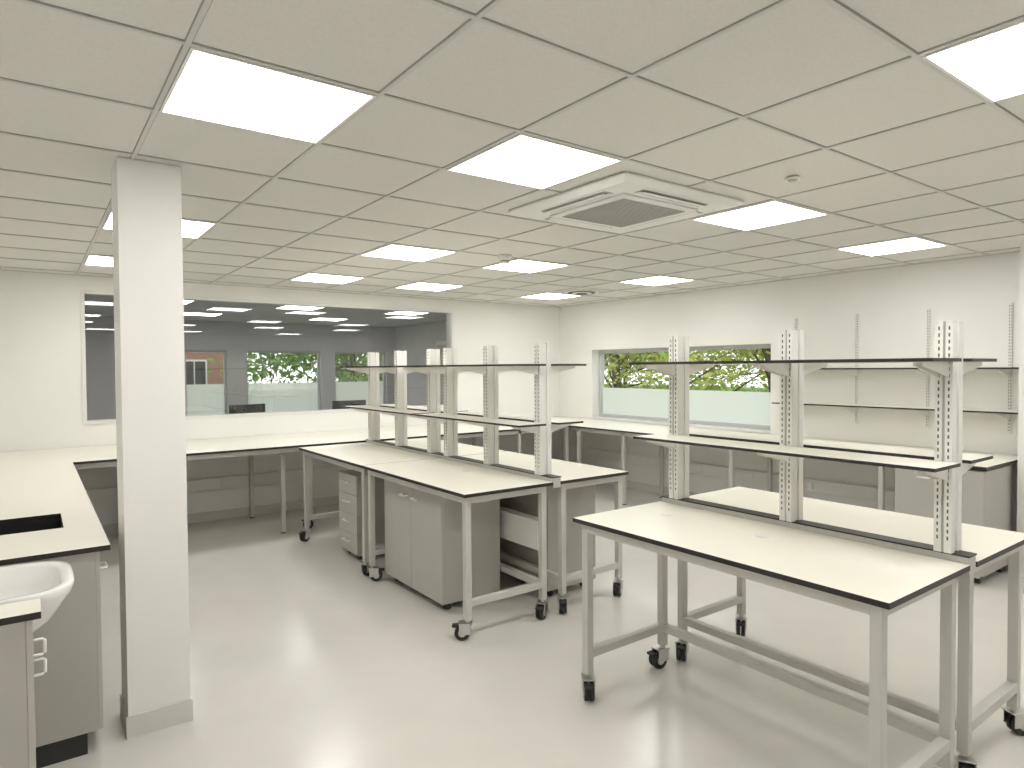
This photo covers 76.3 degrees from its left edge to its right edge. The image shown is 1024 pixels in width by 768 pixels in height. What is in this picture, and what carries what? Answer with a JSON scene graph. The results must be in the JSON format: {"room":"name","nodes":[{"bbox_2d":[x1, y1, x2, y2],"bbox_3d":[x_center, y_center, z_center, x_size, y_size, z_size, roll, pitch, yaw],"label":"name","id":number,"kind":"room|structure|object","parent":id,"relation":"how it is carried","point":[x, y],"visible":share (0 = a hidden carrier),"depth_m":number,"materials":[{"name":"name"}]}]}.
{"room":"laboratory","nodes":[
{"label":"laboratory","id":0,"kind":"room"},
{"bbox_2d":[85,316,394,419],"bbox_3d":[-5.552,0.084,12.682,7.100,2.590,0.200,-1,2,-36],"label":"wall","id":1,"kind":"structure","parent":0,"point":[237,338],"depth_m":12.75,"materials":[{"name":"grey paint"}]},
{"bbox_2d":[184,350,226,415],"bbox_3d":[-5.863,-0.004,12.470,0.750,1.280,0.070,-1,2,-36],"label":"window","id":2,"kind":"structure","parent":1,"relation":"in","point":[200,399],"depth_m":12.49,"materials":[{"name":"clear glass"}]},
{"bbox_2d":[246,351,319,411],"bbox_3d":[-4.676,-0.032,13.345,1.500,1.280,0.070,-1,2,-36],"label":"window","id":3,"kind":"structure","parent":1,"relation":"in","point":[276,397],"depth_m":13.38,"materials":[{"name":"clear glass"}]},
{"bbox_2d":[335,352,385,404],"bbox_3d":[-3.348,-0.064,14.323,1.200,1.280,0.070,-1,2,-36],"label":"window","id":4,"kind":"structure","parent":1,"relation":"in","point":[344,391],"depth_m":14.28,"materials":[{"name":"clear glass"}]},
{"bbox_2d":[84,295,445,326],"bbox_3d":[-3.920,-1.217,10.425,7.340,0.100,5.830,-1,2,-36],"label":"ceiling","id":5,"kind":"structure","parent":0,"point":[95,305],"depth_m":11.14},
{"bbox_2d":[183,300,194,303],"bbox_3d":[-4.672,-1.122,8.835,0.580,0.008,0.580,-1,2,-36],"label":"led panel","id":6,"kind":"object","parent":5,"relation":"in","point":[184,301],"depth_m":8.88,"materials":[{"name":"white plastic"}]},
{"bbox_2d":[184,312,220,315],"bbox_3d":[-5.214,-1.169,10.919,0.580,0.008,0.580,-1,2,-36],"label":"led panel","id":7,"kind":"object","parent":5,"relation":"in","point":[185,313],"depth_m":10.96,"materials":[{"name":"white plastic"}]},
{"bbox_2d":[275,305,324,309],"bbox_3d":[-3.223,-1.157,9.902,0.580,0.008,0.580,-1,2,-36],"label":"led panel","id":8,"kind":"object","parent":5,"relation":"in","point":[286,306],"depth_m":9.85,"materials":[{"name":"white plastic"}]},
{"bbox_2d":[309,318,347,320],"bbox_3d":[-3.443,-1.211,12.224,0.580,0.008,0.580,-1,2,-36],"label":"led panel","id":9,"kind":"object","parent":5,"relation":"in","point":[322,319],"depth_m":12.23,"materials":[{"name":"white plastic"}]},
{"bbox_2d":[383,311,426,314],"bbox_3d":[-1.774,-1.191,10.970,0.580,0.008,0.580,-1,2,-36],"label":"led panel","id":10,"kind":"object","parent":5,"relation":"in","point":[397,312],"depth_m":11.00,"materials":[{"name":"white plastic"}]},
{"bbox_2d":[0,270,559,524],"bbox_3d":[-2.147,0.124,8.062,7.100,2.690,0.120,-1,2,-36],"label":"wall","id":11,"kind":"structure","parent":0,"point":[41,407],"depth_m":7.15,"materials":[{"name":"paint"}]},
{"bbox_2d":[102,495,338,534],"bbox_3d":[-2.100,1.420,8.040,7.100,0.100,0.012,-1,2,-36],"label":"baseboard","id":12,"kind":"structure","parent":11,"relation":"attached to","point":[292,505],"depth_m":7.35,"materials":[{"name":"plastic"}]},
{"bbox_2d":[80,290,453,424],"bbox_3d":[-2.559,-0.306,7.748,4.280,1.330,0.142,-1,2,-36],"label":"window","id":13,"kind":"structure","parent":11,"relation":"in","point":[449,313],"depth_m":7.41,"materials":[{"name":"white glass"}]},
{"bbox_2d":[86,449,509,502],"bbox_3d":[-2.125,1.067,7.978,5.200,0.130,0.043,-1,2,-36],"label":"dado trunking","id":14,"kind":"object","parent":11,"relation":"attached to","point":[197,485],"visible":0.33,"depth_m":7.26,"materials":[{"name":"white plastic"}]},
{"bbox_2d":[0,0,1023,306],"bbox_3d":[1.233,-1.082,3.435,7.340,0.096,11.540,-1,2,-36],"label":"ceiling","id":15,"kind":"structure","parent":0,"point":[795,48],"depth_m":2.60,"materials":[{"name":"tile"}]},
{"bbox_2d":[84,255,112,266],"bbox_3d":[-3.362,-1.054,5.677,0.580,0.008,0.580,-1,2,-36],"label":"led panel","id":16,"kind":"object","parent":15,"relation":"in","point":[95,260],"depth_m":5.57,"materials":[{"name":"white plastic"}]},
{"bbox_2d":[102,211,215,238],"bbox_3d":[-2.294,-1.026,4.228,0.580,0.008,0.580,-1,2,-36],"label":"led panel","id":17,"kind":"object","parent":15,"relation":"in","point":[190,228],"depth_m":4.25,"materials":[{"name":"white plastic"}]},
{"bbox_2d":[159,46,375,143],"bbox_3d":[-0.870,-0.988,2.296,0.580,0.008,0.580,-1,2,-36],"label":"led panel","id":18,"kind":"object","parent":15,"relation":"in","point":[208,86],"depth_m":2.26,"materials":[{"name":"white plastic"}]},
{"bbox_2d":[290,273,362,283],"bbox_3d":[-1.913,-1.089,6.744,0.580,0.008,0.580,-1,2,-36],"label":"led panel","id":19,"kind":"object","parent":15,"relation":"in","point":[310,277],"depth_m":6.73,"materials":[{"name":"white plastic"}]},
{"bbox_2d":[360,244,455,261],"bbox_3d":[-0.845,-1.060,5.295,0.580,0.008,0.580,-1,2,-36],"label":"led panel","id":20,"kind":"object","parent":15,"relation":"in","point":[391,251],"depth_m":5.29,"materials":[{"name":"white plastic"}]},
{"bbox_2d":[395,282,462,290],"bbox_3d":[-0.947,-1.112,7.456,0.580,0.008,0.580,-1,2,-36],"label":"led panel","id":21,"kind":"object","parent":15,"relation":"in","point":[419,285],"depth_m":7.43,"materials":[{"name":"white plastic"}]},
{"bbox_2d":[498,254,511,263],"bbox_3d":[-0.058,-1.040,5.441,0.120,0.062,0.120,-1,2,-36],"label":"smoke detector","id":22,"kind":"object","parent":15,"relation":"attached to","point":[504,259],"visible":1,"depth_m":5.41,"materials":[{"name":"white plastic"}]},
{"bbox_2d":[0,0,1023,306],"bbox_3d":[1.233,-1.031,3.436,7.100,0.007,11.300,-1,2,-36],"label":"grid","id":23,"kind":"object","parent":15,"relation":"attached to","point":[205,5],"visible":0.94,"depth_m":2.91,"materials":[{"name":"white metal"}]},
{"bbox_2d":[482,259,569,272],"bbox_3d":[0.121,-1.083,6.007,0.580,0.008,0.580,-1,2,-36],"label":"led panel","id":24,"kind":"object","parent":15,"relation":"in","point":[519,265],"depth_m":6.00,"materials":[{"name":"white plastic"}]},
{"bbox_2d":[446,133,622,189],"bbox_3d":[0.096,-1.011,3.008,0.580,0.008,0.580,-1,2,-36],"label":"led panel","id":25,"kind":"object","parent":15,"relation":"in","point":[522,159],"depth_m":2.98,"materials":[{"name":"white plastic"}]},
{"bbox_2d":[521,293,579,299],"bbox_3d":[0.502,-1.146,8.523,0.580,0.008,0.580,-1,2,-36],"label":"led panel","id":26,"kind":"object","parent":15,"relation":"in","point":[550,296],"depth_m":8.53,"materials":[{"name":"white plastic"}]},
{"bbox_2d":[564,290,598,294],"bbox_3d":[0.862,-1.125,8.068,0.440,0.026,0.440,-1,2,-36],"label":"ceiling vent","id":27,"kind":"object","parent":15,"relation":"in","point":[573,292],"visible":1,"depth_m":7.97,"materials":[{"name":"white plastic"}]},
{"bbox_2d":[508,171,742,232],"bbox_3d":[0.642,-1.008,3.784,0.950,0.054,0.950,-1,2,-36],"label":"air conditioner","id":28,"kind":"object","parent":15,"relation":"attached to","point":[623,202],"visible":1,"depth_m":3.61,"materials":[{"name":"white plastic"}]},
{"bbox_2d":[620,276,694,285],"bbox_3d":[1.570,-1.118,7.074,0.580,0.008,0.580,-1,2,-36],"label":"led panel","id":29,"kind":"object","parent":15,"relation":"in","point":[656,280],"depth_m":7.04,"materials":[{"name":"white plastic"}]},
{"bbox_2d":[692,200,828,230],"bbox_3d":[1.545,-1.045,4.075,0.580,0.008,0.580,-1,2,-36],"label":"led panel","id":30,"kind":"object","parent":15,"relation":"in","point":[775,212],"depth_m":4.06,"materials":[{"name":"white plastic"}]},
{"bbox_2d":[785,176,799,181],"bbox_3d":[1.398,-1.018,3.247,0.070,0.018,0.070,-1,2,-36],"label":"smoke detector","id":31,"kind":"object","parent":15,"relation":"attached to","point":[790,178],"visible":1,"depth_m":3.23,"materials":[{"name":"white plastic"}]},
{"bbox_2d":[837,237,947,255],"bbox_3d":[2.994,-1.080,5.143,0.580,0.008,0.580,-1,2,-36],"label":"led panel","id":32,"kind":"object","parent":15,"relation":"in","point":[912,243],"depth_m":5.12,"materials":[{"name":"white plastic"}]},
{"bbox_2d":[921,20,1023,102],"bbox_3d":[1.647,-0.994,1.915,0.580,0.008,0.580,-1,2,-36],"label":"led panel","id":33,"kind":"object","parent":15,"relation":"in","point":[991,64],"depth_m":2.01,"materials":[{"name":"white plastic"}]},
{"bbox_2d":[42,483,1023,767],"bbox_3d":[1.249,1.609,3.499,7.340,0.100,11.540,-1,2,-36],"label":"floor","id":34,"kind":"structure","parent":0,"point":[299,658],"depth_m":3.54,"materials":[{"name":"plastic"}]},
{"bbox_2d":[0,620,46,767],"bbox_3d":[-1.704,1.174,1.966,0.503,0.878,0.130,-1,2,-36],"label":"base cabinet","id":35,"kind":"object","parent":34,"relation":"on","point":[17,697],"visible":0.92,"depth_m":2.01,"materials":[{"name":"grey laminate"}]},
{"bbox_2d":[0,598,40,625],"bbox_3d":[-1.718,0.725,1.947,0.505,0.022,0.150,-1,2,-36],"label":"countertop","id":36,"kind":"structure","parent":35,"relation":"on","point":[22,611],"depth_m":2.04,"materials":[{"name":"laminate"}]},
{"bbox_2d":[0,551,107,767],"bbox_3d":[-2.171,1.157,2.796,0.736,0.878,0.440,-1,2,-36],"label":"base cabinet","id":37,"kind":"object","parent":34,"relation":"on","point":[68,696],"visible":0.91,"depth_m":2.76,"materials":[{"name":"grey laminate"}]},
{"bbox_2d":[0,462,109,565],"bbox_3d":[-2.976,0.686,3.863,0.755,0.022,3.168,-1,2,-36],"label":"countertop","id":38,"kind":"structure","parent":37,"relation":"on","point":[44,491],"depth_m":3.46,"materials":[{"name":"laminate"}]},
{"bbox_2d":[0,517,62,534],"bbox_3d":[-2.429,0.820,3.164,0.434,0.218,0.414,-1,2,-36],"label":"sink","id":39,"kind":"object","parent":38,"relation":"attached to","point":[53,523],"visible":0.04,"depth_m":3.36,"materials":[{"name":"black plastic"}]},
{"bbox_2d":[111,157,192,739],"bbox_3d":[-1.702,0.291,3.075,0.271,2.590,0.276,-1,2,-36],"label":"square column","id":40,"kind":"structure","parent":34,"relation":"on","point":[155,695],"depth_m":2.97,"materials":[{"name":"paint"}]},
{"bbox_2d":[0,420,530,533],"bbox_3d":[-2.134,1.040,7.235,6.095,0.900,1.245,-1,2,-36],"label":"bench","id":41,"kind":"object","parent":34,"relation":"on","point":[106,455],"visible":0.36,"depth_m":6.56,"materials":[{"name":"laminate"}]},
{"bbox_2d":[339,470,384,559],"bbox_3d":[-1.264,1.148,5.825,0.491,0.740,0.400,-1,2,-36],"label":"drawer pedestal","id":42,"kind":"object","parent":34,"relation":"on","point":[350,481],"visible":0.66,"depth_m":5.66,"materials":[{"name":"grey metal"}]},
{"bbox_2d":[299,442,436,575],"bbox_3d":[-1.341,1.065,5.876,0.731,0.904,1.523,-1,2,-36],"label":"lab bench","id":43,"kind":"object","parent":34,"relation":"on","point":[353,456],"visible":0.54,"depth_m":5.74,"materials":[{"name":"laminate"}]},
{"bbox_2d":[384,479,499,609],"bbox_3d":[-0.553,1.130,4.858,0.511,0.815,0.880,-1,2,-36],"label":"base cabinet","id":44,"kind":"object","parent":34,"relation":"on","point":[424,547],"visible":0.9,"depth_m":4.57,"materials":[{"name":"grey laminate"}]},
{"bbox_2d":[386,438,503,455],"bbox_3d":[-0.723,1.052,6.346,0.682,0.900,1.500,-1,2,-36],"label":"lab bench","id":45,"kind":"object","parent":34,"relation":"on","point":[463,449],"visible":0.02,"depth_m":6.28,"materials":[{"name":"laminate"}]},
{"bbox_2d":[362,458,552,640],"bbox_3d":[-0.443,1.088,4.696,0.775,0.904,1.527,-1,2,-36],"label":"lab bench","id":46,"kind":"object","parent":34,"relation":"on","point":[466,484],"visible":0.8,"depth_m":4.30,"materials":[{"name":"laminate"}]},
{"bbox_2d":[366,439,560,487],"bbox_3d":[-0.587,0.626,5.513,0.074,0.071,2.984,-1,2,-36],"label":"spine","id":47,"kind":"object","parent":46,"relation":"attached to","point":[556,480],"visible":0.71,"depth_m":5.03,"materials":[{"name":"grey metal"}]},
{"bbox_2d":[340,349,466,452],"bbox_3d":[-1.037,0.134,6.109,0.620,0.889,1.440,-1,2,-36],"label":"shelf rack","id":48,"kind":"object","parent":47,"relation":"on","point":[400,409],"visible":0.99,"depth_m":6.08,"materials":[{"name":"metal"}]},
{"bbox_2d":[411,343,585,474],"bbox_3d":[-0.150,0.158,4.906,0.620,0.889,1.410,-1,2,-36],"label":"shelf rack","id":49,"kind":"object","parent":47,"relation":"on","point":[490,419],"visible":1,"depth_m":4.87,"materials":[{"name":"metal"}]},
{"bbox_2d":[500,506,537,549],"bbox_3d":[-0.622,1.001,5.538,0.081,0.200,2.780,-1,2,-36],"label":"panel","id":50,"kind":"object","parent":46,"relation":"attached to","point":[518,527],"visible":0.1,"depth_m":4.57,"materials":[{"name":"white plastic"}]},
{"bbox_2d":[462,451,628,612],"bbox_3d":[0.158,1.076,5.118,0.726,0.900,1.523,-1,2,-36],"label":"lab bench","id":51,"kind":"object","parent":34,"relation":"on","point":[573,475],"visible":0.49,"depth_m":4.65,"materials":[{"name":"laminate"}]},
{"bbox_2d":[500,485,595,595],"bbox_3d":[0.183,1.118,5.151,0.501,0.815,0.920,-1,2,-36],"label":"base cabinet","id":52,"kind":"object","parent":34,"relation":"on","point":[580,501],"visible":0.3,"depth_m":4.78,"materials":[{"name":"white"}]},
{"bbox_2d":[551,416,616,460],"bbox_3d":[0.720,0.972,9.338,0.993,0.900,1.245,-1,2,-36],"label":"bench","id":53,"kind":"object","parent":34,"relation":"on","point":[585,421],"visible":0.28,"depth_m":8.81,"materials":[{"name":"laminate"}]},
{"bbox_2d":[573,501,969,767],"bbox_3d":[1.020,1.123,2.874,0.742,0.904,1.500,-1,2,-36],"label":"lab bench","id":54,"kind":"object","parent":34,"relation":"on","point":[878,582],"visible":1,"depth_m":2.61,"materials":[{"name":"laminate"}]},
{"bbox_2d":[661,494,976,574],"bbox_3d":[1.308,0.673,3.077,0.074,0.071,1.494,-1,2,-36],"label":"spine","id":55,"kind":"object","parent":54,"relation":"attached to","point":[969,558],"visible":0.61,"depth_m":2.87,"materials":[{"name":"grey metal"}]},
{"bbox_2d":[629,321,996,553],"bbox_3d":[1.302,0.193,3.070,0.620,0.889,1.450,-1,2,-36],"label":"shelf rack","id":56,"kind":"object","parent":55,"relation":"on","point":[947,463],"visible":1,"depth_m":2.93,"materials":[{"name":"metal"}]},
{"bbox_2d":[567,421,1017,509],"bbox_3d":[2.495,1.018,6.971,0.945,0.900,4.668,-1,2,-36],"label":"bench","id":57,"kind":"object","parent":34,"relation":"on","point":[624,429],"visible":0.29,"depth_m":7.52,"materials":[{"name":"laminate"}]},
{"bbox_2d":[675,487,1023,767],"bbox_3d":[1.605,1.111,3.300,0.750,0.900,1.514,-1,2,-36],"label":"lab bench","id":58,"kind":"object","parent":34,"relation":"on","point":[991,545],"visible":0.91,"depth_m":2.91,"materials":[{"name":"laminate"}]},
{"bbox_2d":[895,465,1011,583],"bbox_3d":[3.537,1.073,5.250,0.621,0.860,0.620,-1,2,-36],"label":"base cabinet","id":59,"kind":"object","parent":34,"relation":"on","point":[986,494],"visible":0.41,"depth_m":5.05,"materials":[{"name":"white"}]},
{"bbox_2d":[395,252,1019,531],"bbox_3d":[2.434,0.098,8.040,0.250,2.690,17.250,-1,2,-36],"label":"wall","id":60,"kind":"structure","parent":0,"point":[891,304],"depth_m":6.64,"materials":[{"name":"paint"}]},
{"bbox_2d":[436,341,446,404],"bbox_3d":[-1.251,0.252,12.750,0.099,2.200,1.000,-1,2,-36],"label":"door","id":61,"kind":"structure","parent":60,"relation":"in","point":[440,345],"depth_m":12.96,"materials":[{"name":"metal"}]},
{"bbox_2d":[608,480,701,495],"bbox_3d":[4.105,1.442,5.594,0.012,0.100,11.288,-1,2,-36],"label":"baseboard","id":62,"kind":"structure","parent":60,"relation":"attached to","point":[630,484],"depth_m":8.71,"materials":[{"name":"plastic"}]},
{"bbox_2d":[592,416,769,432],"bbox_3d":[2.073,0.513,8.434,0.140,0.024,2.860,-1,2,-36],"label":"window sill","id":63,"kind":"structure","parent":60,"relation":"attached to","point":[596,417],"depth_m":8.05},
{"bbox_2d":[599,344,770,429],"bbox_3d":[2.154,0.013,8.484,0.070,0.980,2.860,-1,2,-36],"label":"window","id":64,"kind":"structure","parent":60,"relation":"in","point":[740,409],"depth_m":8.23,"materials":[{"name":"clear glass"}]},
{"bbox_2d":[571,446,894,503],"bbox_3d":[2.356,1.041,7.907,0.043,0.130,4.900,-1,2,-36],"label":"dado trunking","id":65,"kind":"object","parent":60,"relation":"attached to","point":[812,485],"visible":0.76,"depth_m":7.42,"materials":[{"name":"white plastic"}]},
{"bbox_2d":[772,303,1018,432],"bbox_3d":[3.501,-0.143,6.119,0.300,1.090,2.140,-1,2,-36],"label":"wall shelves","id":66,"kind":"object","parent":60,"relation":"attached to","point":[1007,371],"visible":0.77,"depth_m":5.94,"materials":[{"name":"metal"}]},
{"bbox_2d":[1017,244,1023,576],"bbox_3d":[4.249,0.209,5.031,0.400,2.590,0.450,-1,2,-36],"label":"wall pillar","id":67,"kind":"structure","parent":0,"point":[1020,469],"depth_m":5.08,"materials":[{"name":"paint"}]},
{"bbox_3d":[-3.904,1.472,10.489,7.340,0.100,5.830,-1,2,-36],"label":"floor","id":68,"kind":"structure","parent":0,"visible":0},
{"bbox_2d":[229,403,264,413],"bbox_3d":[-3.401,0.862,8.061,0.593,1.229,0.550,1,2,36],"label":"office chair","id":69,"kind":"object","parent":68,"relation":"on","point":[249,408],"visible":0.12,"depth_m":7.90,"materials":[{"name":"black fabric"}]},
{"bbox_2d":[332,400,365,408],"bbox_3d":[-2.339,0.834,8.977,0.550,1.229,0.593,-1,2,-36],"label":"office chair","id":70,"kind":"object","parent":68,"relation":"on","point":[335,404],"visible":0.06,"depth_m":8.75,"materials":[{"name":"black fabric"}]},
{"bbox_3d":[-1.665,0.283,1.325,0.120,2.690,11.540,-1,2,-36],"label":"wall","id":71,"kind":"structure","parent":0,"visible":0},
{"bbox_2d":[0,561,74,632],"bbox_3d":[-1.911,0.877,2.299,0.613,0.479,0.500,-1,2,-36],"label":"basin","id":72,"kind":"object","parent":71,"relation":"attached to","point":[50,581],"visible":0.71,"depth_m":2.52,"materials":[{"name":"white ceramic"}]},
{"label":"outside","id":73,"kind":"structure","parent":0,"visible":0},
{"bbox_2d":[609,384,768,391],"bbox_3d":[-0.837,1.697,18.054,100.000,0.050,110.000,-1,2,-36],"label":"ground","id":74,"kind":"structure","parent":73,"point":[612,384],"depth_m":66.28,"materials":[{"name":"green plant"}]},
{"bbox_2d":[186,352,223,384],"bbox_3d":[-19.108,-2.656,26.864,13.800,8.450,6.800,-1,2,-36],"label":"brick building","id":75,"kind":"structure","parent":74,"relation":"on","point":[197,363],"depth_m":27.56,"materials":[{"name":"red brick"}]},
{"bbox_2d":[206,352,381,383],"bbox_3d":[-6.095,-1.542,22.850,8.475,6.274,8.051,-1,2,-25],"label":"tree","id":76,"kind":"object","parent":74,"relation":"on","point":[349,359],"visible":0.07,"depth_m":21.83,"materials":[{"name":"green plant"}]},
{"bbox_2d":[286,355,381,381],"bbox_3d":[-3.430,-1.781,26.199,7.897,6.558,9.178,1,2,34],"label":"tree","id":77,"kind":"object","parent":74,"relation":"on","point":[365,355],"visible":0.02,"depth_m":24.77,"materials":[{"name":"green plant"}]},
{"bbox_2d":[605,359,714,389],"bbox_3d":[5.778,-2.799,34.429,10.041,8.086,12.356,0,1,21],"label":"tree","id":78,"kind":"object","parent":74,"relation":"on","point":[624,383],"visible":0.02,"depth_m":32.78,"materials":[{"name":"green plant"}]},
{"bbox_2d":[604,353,722,388],"bbox_3d":[3.390,-1.227,23.118,8.198,5.517,8.630,-1,1,-16],"label":"tree","id":79,"kind":"object","parent":74,"relation":"on","point":[632,377],"visible":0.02,"depth_m":23.54,"materials":[{"name":"green plant"}]},
{"bbox_2d":[604,349,760,390],"bbox_3d":[3.135,-1.535,18.229,7.166,6.373,8.369,0,1,-4],"label":"tree","id":80,"kind":"object","parent":74,"relation":"on","point":[616,379],"visible":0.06,"depth_m":17.67,"materials":[{"name":"green plant"}]},
{"bbox_2d":[604,348,770,391],"bbox_3d":[5.514,-1.432,13.882,7.433,6.346,7.318,-1,1,-10],"label":"tree","id":81,"kind":"object","parent":74,"relation":"on","point":[766,353],"visible":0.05,"depth_m":13.60,"materials":[{"name":"green plant"}]},
{"bbox_2d":[607,384,767,391],"bbox_3d":[9.876,0.809,22.208,1.172,1.474,28.156,-1,2,-36],"label":"hedge","id":82,"kind":"object","parent":74,"relation":"on","point":[732,388],"visible":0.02,"depth_m":24.64,"materials":[{"name":"green plant"}]},
{"bbox_2d":[642,349,768,391],"bbox_3d":[7.615,-1.313,17.803,8.283,5.895,8.898,-2,2,-40],"label":"tree","id":83,"kind":"object","parent":74,"relation":"on","point":[746,373],"visible":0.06,"depth_m":18.77,"materials":[{"name":"green plant"}]},
{"bbox_2d":[690,349,766,390],"bbox_3d":[11.854,-2.149,26.844,12.709,7.074,12.057,-1,2,-36],"label":"tree","id":84,"kind":"object","parent":74,"relation":"on","point":[752,349],"visible":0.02,"depth_m":27.35,"materials":[{"name":"green plant"}]}
]}

